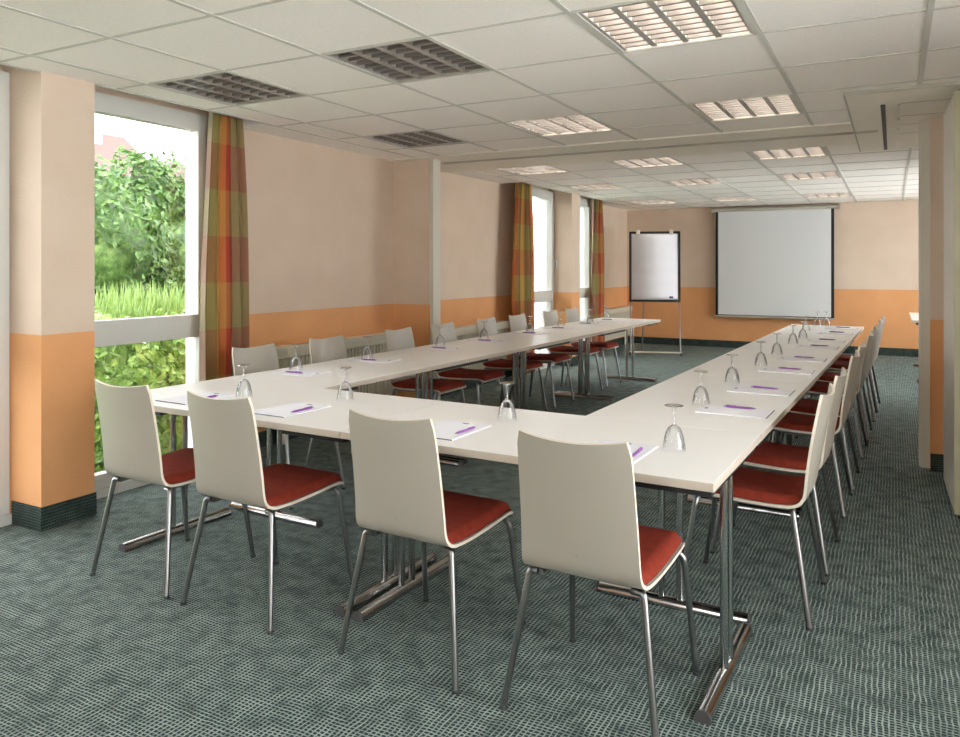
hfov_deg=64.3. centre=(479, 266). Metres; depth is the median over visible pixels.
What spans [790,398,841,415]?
seat cushion
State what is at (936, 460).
baseboard
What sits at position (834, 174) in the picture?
ceiling light
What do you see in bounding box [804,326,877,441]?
chair
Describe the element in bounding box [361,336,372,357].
wine glass
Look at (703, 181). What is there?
ceiling light
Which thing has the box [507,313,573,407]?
chair
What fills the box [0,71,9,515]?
window
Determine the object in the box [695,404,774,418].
notepad
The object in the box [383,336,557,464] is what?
meeting table
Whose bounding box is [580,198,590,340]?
window
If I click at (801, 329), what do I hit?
bowl
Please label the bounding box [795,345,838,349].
notepad
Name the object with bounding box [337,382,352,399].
bowl
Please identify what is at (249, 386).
bowl
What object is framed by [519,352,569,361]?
seat cushion
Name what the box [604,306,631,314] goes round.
grille
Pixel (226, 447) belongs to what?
chair
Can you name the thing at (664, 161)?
ceiling light
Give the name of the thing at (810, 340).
notepad
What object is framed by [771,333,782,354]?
wine glass
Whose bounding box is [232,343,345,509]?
chair
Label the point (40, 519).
baseboard
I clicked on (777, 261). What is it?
projection screen
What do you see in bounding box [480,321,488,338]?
wine glass
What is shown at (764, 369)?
notepad
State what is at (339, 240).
wall
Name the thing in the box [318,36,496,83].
ceiling light
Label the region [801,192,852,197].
ceiling light
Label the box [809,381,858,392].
seat cushion
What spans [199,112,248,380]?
curtain
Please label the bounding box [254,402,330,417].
notepad
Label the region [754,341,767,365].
wine glass
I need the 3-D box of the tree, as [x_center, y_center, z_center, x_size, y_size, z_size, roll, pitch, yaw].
[-4.862,-0.082,10.334,2.412,3.475,7.632,0,0,28]
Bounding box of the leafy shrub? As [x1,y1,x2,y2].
[95,308,185,472]
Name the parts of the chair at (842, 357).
leg, leg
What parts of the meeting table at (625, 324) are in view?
leg, leg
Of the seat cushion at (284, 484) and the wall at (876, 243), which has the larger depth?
the wall at (876, 243)
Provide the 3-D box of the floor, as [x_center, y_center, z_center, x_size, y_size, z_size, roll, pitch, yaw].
[1.430,1.420,5.457,6.180,0.060,16.360,0,0,28]
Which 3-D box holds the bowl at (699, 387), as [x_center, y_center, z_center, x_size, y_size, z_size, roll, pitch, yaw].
[1.024,0.597,3.538,0.080,0.088,0.080,0,0,-1]
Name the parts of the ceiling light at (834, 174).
louver blade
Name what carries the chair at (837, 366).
on the floor
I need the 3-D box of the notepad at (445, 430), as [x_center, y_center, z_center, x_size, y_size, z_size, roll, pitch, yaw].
[-0.120,0.639,2.990,0.210,0.004,0.298,0,0,30]
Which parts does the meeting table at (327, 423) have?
leg, leg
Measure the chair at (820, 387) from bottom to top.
0.893 m
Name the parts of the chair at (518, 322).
leg, leg, leg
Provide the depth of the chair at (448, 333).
6.58 m
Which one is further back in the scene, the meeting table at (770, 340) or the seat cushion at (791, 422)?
the meeting table at (770, 340)
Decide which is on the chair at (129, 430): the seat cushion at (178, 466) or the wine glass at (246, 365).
the seat cushion at (178, 466)
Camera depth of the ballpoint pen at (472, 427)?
2.94 m
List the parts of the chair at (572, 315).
leg, leg, leg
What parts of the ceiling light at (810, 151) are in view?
louver blade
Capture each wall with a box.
[0,64,626,512]
[627,200,918,348]
[930,117,943,454]
[944,89,959,518]
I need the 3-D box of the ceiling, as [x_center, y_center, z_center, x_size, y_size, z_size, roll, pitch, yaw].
[1.452,-1.097,5.445,5.930,0.146,16.160,0,0,28]
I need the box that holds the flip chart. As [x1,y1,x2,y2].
[629,230,681,355]
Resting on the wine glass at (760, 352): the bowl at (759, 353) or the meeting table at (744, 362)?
the bowl at (759, 353)
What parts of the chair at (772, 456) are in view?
leg, leg, seat frame, leg, leg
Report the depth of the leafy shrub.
6.12 m
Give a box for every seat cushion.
[161,448,194,483]
[262,463,342,505]
[392,377,465,391]
[438,368,504,380]
[443,490,510,543]
[483,359,542,369]
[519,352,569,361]
[549,345,598,352]
[571,341,617,348]
[638,525,681,584]
[716,467,804,504]
[745,441,820,469]
[775,412,839,431]
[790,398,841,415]
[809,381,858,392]
[818,371,845,380]
[830,360,848,368]
[837,354,853,361]
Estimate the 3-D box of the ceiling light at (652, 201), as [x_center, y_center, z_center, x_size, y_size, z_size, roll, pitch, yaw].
[2.744,-1.076,12.182,0.643,0.106,0.660,0,0,28]
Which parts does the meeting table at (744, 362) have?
leg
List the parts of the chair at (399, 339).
seat frame, leg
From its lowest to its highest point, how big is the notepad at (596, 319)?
0.004 m
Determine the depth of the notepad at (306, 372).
4.59 m
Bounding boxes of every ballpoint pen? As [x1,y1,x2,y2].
[291,406,313,412]
[455,426,475,433]
[632,447,642,456]
[723,405,755,408]
[751,386,778,388]
[778,367,800,369]
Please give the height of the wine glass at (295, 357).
0.157 m
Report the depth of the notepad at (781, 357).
5.24 m
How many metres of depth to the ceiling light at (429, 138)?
6.21 m
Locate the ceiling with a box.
[0,0,959,209]
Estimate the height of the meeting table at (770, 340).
0.749 m
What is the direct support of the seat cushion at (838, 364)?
on the chair at (837, 366)
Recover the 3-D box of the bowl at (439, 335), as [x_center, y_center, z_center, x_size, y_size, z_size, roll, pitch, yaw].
[-0.322,0.597,6.158,0.080,0.088,0.080,0,0,-8]
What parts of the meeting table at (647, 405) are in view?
leg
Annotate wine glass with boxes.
[235,364,252,397]
[289,345,302,369]
[337,367,352,399]
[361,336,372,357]
[435,326,444,345]
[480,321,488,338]
[497,381,516,419]
[662,404,685,449]
[692,370,709,403]
[724,354,739,382]
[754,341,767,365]
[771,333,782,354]
[788,325,797,343]
[798,321,807,338]
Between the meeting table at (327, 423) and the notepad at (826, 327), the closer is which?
the meeting table at (327, 423)
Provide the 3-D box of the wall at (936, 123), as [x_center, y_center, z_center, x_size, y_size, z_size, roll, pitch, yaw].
[3.497,0.080,4.338,1.578,2.620,16.160,0,0,28]
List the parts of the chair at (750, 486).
leg, leg, seat frame, leg, leg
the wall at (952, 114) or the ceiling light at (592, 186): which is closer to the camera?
the wall at (952, 114)
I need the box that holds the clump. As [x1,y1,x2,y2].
[95,277,185,419]
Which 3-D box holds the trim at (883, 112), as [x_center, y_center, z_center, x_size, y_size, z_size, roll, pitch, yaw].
[3.019,-1.016,5.700,0.026,0.011,2.060,0,0,28]
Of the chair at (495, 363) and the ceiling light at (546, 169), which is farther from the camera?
the ceiling light at (546, 169)
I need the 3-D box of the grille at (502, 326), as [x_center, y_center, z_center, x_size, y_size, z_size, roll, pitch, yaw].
[-0.128,0.708,8.597,0.130,0.085,1.820,0,0,28]
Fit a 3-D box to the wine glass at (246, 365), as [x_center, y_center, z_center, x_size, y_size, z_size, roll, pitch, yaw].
[-1.160,0.563,3.756,0.080,0.157,0.080,0,0,-7]
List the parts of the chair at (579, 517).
leg, leg, seat frame, leg, leg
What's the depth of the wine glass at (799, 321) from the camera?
6.78 m
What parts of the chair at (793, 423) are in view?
leg, seat frame, leg, leg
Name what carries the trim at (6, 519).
attached to the wall at (339, 240)
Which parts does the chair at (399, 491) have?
leg, leg, seat frame, leg, leg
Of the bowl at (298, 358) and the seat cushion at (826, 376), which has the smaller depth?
the bowl at (298, 358)
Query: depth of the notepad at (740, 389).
3.91 m
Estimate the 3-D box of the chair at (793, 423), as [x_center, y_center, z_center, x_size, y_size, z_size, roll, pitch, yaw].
[1.937,0.944,4.546,0.581,0.893,0.517,0,0,30]
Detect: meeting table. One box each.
[118,378,445,616]
[225,352,468,527]
[340,401,760,725]
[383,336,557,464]
[483,325,617,409]
[552,318,660,399]
[586,373,810,623]
[682,350,836,515]
[735,335,852,455]
[769,324,863,399]
[909,313,918,382]
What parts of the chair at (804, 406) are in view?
leg, leg, leg, leg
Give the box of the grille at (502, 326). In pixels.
[455,321,508,335]
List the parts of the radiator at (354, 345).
panel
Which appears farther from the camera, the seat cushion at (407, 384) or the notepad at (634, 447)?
the seat cushion at (407, 384)
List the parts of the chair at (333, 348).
leg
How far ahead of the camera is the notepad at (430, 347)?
5.96 m
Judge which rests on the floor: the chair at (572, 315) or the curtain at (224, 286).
the chair at (572, 315)
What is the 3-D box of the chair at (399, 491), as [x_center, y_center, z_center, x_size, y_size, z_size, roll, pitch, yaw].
[-0.173,0.944,2.816,0.517,0.893,0.582,0,0,31]
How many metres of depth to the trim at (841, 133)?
6.44 m
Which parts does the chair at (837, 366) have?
leg, leg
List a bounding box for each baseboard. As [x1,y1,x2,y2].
[11,337,624,531]
[628,336,918,356]
[930,453,943,472]
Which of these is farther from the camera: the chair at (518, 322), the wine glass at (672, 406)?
the chair at (518, 322)
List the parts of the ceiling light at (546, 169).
louver blade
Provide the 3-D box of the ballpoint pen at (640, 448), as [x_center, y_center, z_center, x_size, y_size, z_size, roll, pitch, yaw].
[0.532,0.631,2.593,0.010,0.011,0.140,0,0,27]
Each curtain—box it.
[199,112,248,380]
[511,182,534,374]
[591,199,604,354]
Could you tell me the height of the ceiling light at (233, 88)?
0.106 m
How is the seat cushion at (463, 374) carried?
on the chair at (448, 333)
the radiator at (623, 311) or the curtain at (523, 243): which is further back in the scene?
the radiator at (623, 311)
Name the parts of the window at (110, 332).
sash, pane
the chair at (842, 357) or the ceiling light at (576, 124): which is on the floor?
the chair at (842, 357)
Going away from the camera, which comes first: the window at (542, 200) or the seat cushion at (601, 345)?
the seat cushion at (601, 345)
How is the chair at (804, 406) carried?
on the floor
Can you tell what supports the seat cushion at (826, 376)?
on the chair at (827, 376)
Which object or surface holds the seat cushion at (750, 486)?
on the chair at (750, 486)
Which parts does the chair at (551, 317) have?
leg, leg, seat frame, leg, leg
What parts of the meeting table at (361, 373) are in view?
leg, leg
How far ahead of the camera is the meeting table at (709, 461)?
2.77 m
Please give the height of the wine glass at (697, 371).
0.157 m
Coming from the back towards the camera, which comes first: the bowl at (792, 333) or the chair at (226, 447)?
the bowl at (792, 333)
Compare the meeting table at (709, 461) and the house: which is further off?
the house
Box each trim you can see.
[0,354,591,526]
[186,131,192,447]
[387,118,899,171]
[430,159,439,400]
[441,130,877,163]
[843,81,959,151]
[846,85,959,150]
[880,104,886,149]
[919,120,929,467]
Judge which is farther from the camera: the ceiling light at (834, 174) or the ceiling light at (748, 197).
the ceiling light at (748, 197)
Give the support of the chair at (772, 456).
on the floor
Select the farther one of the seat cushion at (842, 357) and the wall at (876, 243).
the wall at (876, 243)
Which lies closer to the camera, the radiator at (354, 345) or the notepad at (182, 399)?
the notepad at (182, 399)
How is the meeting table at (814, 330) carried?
on the floor
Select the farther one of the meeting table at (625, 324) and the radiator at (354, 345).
the meeting table at (625, 324)
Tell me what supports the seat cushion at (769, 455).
on the chair at (772, 456)
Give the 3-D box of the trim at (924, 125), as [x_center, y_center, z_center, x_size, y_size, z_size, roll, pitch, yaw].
[3.118,0.186,5.362,0.064,2.407,0.200,0,0,28]
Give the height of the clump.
1.533 m
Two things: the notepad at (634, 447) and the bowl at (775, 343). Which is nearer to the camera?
the notepad at (634, 447)
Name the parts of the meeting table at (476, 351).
leg, leg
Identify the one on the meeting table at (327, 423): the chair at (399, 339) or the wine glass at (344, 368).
the wine glass at (344, 368)
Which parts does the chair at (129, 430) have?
leg, seat frame, leg, leg, leg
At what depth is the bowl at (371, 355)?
5.32 m
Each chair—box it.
[90,379,255,598]
[180,390,353,633]
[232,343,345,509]
[305,335,394,467]
[337,408,525,693]
[385,327,465,402]
[431,322,506,407]
[476,317,547,410]
[499,429,699,736]
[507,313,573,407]
[543,310,602,389]
[565,307,621,387]
[683,383,834,630]
[710,367,846,576]
[754,350,859,518]
[767,342,865,491]
[795,331,873,459]
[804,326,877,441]
[816,320,882,421]
[829,316,884,410]
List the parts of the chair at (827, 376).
leg, leg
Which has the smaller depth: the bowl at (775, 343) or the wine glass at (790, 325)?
the bowl at (775, 343)
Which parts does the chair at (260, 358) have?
leg, leg, leg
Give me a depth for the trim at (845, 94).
4.42 m
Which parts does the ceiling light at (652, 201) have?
louver blade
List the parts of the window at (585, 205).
pane, pane, sash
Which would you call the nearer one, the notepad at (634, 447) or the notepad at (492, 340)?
the notepad at (634, 447)
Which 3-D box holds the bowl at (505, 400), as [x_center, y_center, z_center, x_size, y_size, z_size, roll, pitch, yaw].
[0.113,0.597,3.193,0.080,0.088,0.080,0,0,-20]
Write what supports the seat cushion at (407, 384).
on the chair at (399, 339)
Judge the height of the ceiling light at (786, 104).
0.106 m
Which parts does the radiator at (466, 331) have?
panel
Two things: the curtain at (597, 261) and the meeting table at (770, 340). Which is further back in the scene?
the curtain at (597, 261)
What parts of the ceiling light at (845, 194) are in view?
louver blade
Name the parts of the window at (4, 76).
sash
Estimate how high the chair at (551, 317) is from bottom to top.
0.893 m
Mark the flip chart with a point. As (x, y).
(654, 256)
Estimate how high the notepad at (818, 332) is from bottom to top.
0.004 m
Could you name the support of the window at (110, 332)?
in the wall at (339, 240)
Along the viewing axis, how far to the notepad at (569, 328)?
7.87 m
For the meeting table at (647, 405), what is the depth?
3.38 m
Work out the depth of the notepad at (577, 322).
8.55 m
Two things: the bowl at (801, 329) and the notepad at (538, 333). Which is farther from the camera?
the notepad at (538, 333)
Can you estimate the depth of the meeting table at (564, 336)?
7.43 m
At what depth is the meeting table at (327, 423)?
3.60 m
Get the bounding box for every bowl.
[235,379,252,397]
[289,357,302,369]
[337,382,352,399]
[361,346,372,357]
[435,335,444,345]
[497,399,516,419]
[662,425,685,449]
[692,386,709,403]
[724,367,739,382]
[754,352,767,365]
[771,343,782,354]
[788,333,797,343]
[798,329,807,338]
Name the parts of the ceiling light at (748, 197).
louver blade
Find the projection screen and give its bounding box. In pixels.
[711,203,839,319]
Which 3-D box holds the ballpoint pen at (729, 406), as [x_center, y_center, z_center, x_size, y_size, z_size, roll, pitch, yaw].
[1.165,0.631,3.427,0.140,0.011,0.010,0,0,27]
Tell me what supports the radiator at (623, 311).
attached to the wall at (339, 240)
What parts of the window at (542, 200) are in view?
pane, pane, sash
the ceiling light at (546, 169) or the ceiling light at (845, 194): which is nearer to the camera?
the ceiling light at (546, 169)
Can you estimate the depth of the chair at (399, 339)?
6.05 m
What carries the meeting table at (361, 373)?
on the floor
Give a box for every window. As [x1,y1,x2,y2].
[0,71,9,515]
[95,92,208,488]
[515,185,556,363]
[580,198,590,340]
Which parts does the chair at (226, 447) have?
leg, leg, seat frame, leg, leg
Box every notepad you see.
[155,391,234,404]
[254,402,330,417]
[271,368,331,375]
[348,357,400,362]
[421,346,466,350]
[434,420,490,440]
[467,338,508,342]
[516,331,548,334]
[547,327,575,329]
[572,322,603,324]
[594,439,657,463]
[596,319,622,320]
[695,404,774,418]
[727,385,794,396]
[759,367,814,374]
[777,356,826,361]
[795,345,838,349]
[806,339,845,342]
[817,332,852,334]
[825,327,857,329]
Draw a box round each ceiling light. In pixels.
[145,71,311,105]
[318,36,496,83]
[361,130,471,148]
[493,165,570,174]
[502,114,616,136]
[563,183,625,190]
[568,0,759,53]
[606,157,687,168]
[628,200,675,204]
[661,178,725,185]
[686,94,805,121]
[707,196,758,201]
[747,146,829,159]
[776,171,842,180]
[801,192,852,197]
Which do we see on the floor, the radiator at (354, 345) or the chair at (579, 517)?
the chair at (579, 517)
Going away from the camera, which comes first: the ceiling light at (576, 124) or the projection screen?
the ceiling light at (576, 124)
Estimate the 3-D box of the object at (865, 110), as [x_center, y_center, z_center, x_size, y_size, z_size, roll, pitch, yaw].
[3.590,-1.020,5.163,1.900,0.015,2.500,0,0,28]
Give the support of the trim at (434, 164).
attached to the wall at (339, 240)
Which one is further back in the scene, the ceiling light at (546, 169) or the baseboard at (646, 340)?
the baseboard at (646, 340)
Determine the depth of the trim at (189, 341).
5.43 m
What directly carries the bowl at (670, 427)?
on the wine glass at (672, 406)
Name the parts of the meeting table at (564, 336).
leg, leg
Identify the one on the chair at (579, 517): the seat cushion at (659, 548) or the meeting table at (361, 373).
the seat cushion at (659, 548)
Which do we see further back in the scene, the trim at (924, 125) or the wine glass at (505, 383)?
the trim at (924, 125)
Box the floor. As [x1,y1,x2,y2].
[0,343,959,736]
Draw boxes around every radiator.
[275,332,397,444]
[455,321,508,381]
[604,306,631,343]
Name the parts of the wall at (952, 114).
panel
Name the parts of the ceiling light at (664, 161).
louver blade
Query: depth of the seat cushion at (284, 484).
3.23 m
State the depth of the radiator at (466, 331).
8.59 m
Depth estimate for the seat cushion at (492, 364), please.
7.19 m
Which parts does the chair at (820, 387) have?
seat frame, leg, leg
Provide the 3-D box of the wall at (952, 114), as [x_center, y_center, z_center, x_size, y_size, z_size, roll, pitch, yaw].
[2.848,0.189,4.539,0.111,2.400,0.806,0,0,27]
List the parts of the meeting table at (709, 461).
leg, leg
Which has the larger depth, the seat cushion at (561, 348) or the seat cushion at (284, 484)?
the seat cushion at (561, 348)
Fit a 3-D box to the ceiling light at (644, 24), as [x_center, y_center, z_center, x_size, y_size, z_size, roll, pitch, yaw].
[0.796,-1.076,3.225,0.643,0.106,0.660,0,0,28]
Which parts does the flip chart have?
leg, board frame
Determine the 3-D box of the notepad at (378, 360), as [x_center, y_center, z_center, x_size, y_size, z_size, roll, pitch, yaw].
[-0.724,0.639,5.234,0.298,0.004,0.210,0,0,30]
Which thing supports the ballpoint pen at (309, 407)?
on the notepad at (282, 411)
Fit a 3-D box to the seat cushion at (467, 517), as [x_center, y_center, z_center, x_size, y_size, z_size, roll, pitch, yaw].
[-0.154,0.923,2.847,0.389,0.047,0.466,0,0,31]
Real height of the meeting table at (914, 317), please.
0.749 m
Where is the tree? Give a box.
[95,145,185,306]
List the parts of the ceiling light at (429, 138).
louver blade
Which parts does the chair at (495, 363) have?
leg, leg, seat frame, leg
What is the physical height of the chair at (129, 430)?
0.893 m
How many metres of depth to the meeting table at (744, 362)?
4.95 m
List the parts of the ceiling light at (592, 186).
louver blade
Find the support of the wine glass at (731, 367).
on the meeting table at (647, 405)
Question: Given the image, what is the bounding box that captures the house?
[95,116,185,184]
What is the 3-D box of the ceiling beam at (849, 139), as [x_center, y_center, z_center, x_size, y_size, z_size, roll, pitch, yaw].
[1.961,-1.073,6.386,5.930,0.112,1.040,0,0,28]
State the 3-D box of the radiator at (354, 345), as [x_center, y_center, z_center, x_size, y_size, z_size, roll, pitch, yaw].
[-1.221,1.008,6.579,0.130,0.765,1.710,0,0,28]
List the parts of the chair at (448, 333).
leg, leg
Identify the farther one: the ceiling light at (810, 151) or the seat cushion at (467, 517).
the ceiling light at (810, 151)
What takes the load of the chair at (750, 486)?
on the floor
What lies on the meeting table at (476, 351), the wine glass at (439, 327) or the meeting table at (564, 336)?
the wine glass at (439, 327)
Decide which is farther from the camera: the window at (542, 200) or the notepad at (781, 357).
the window at (542, 200)

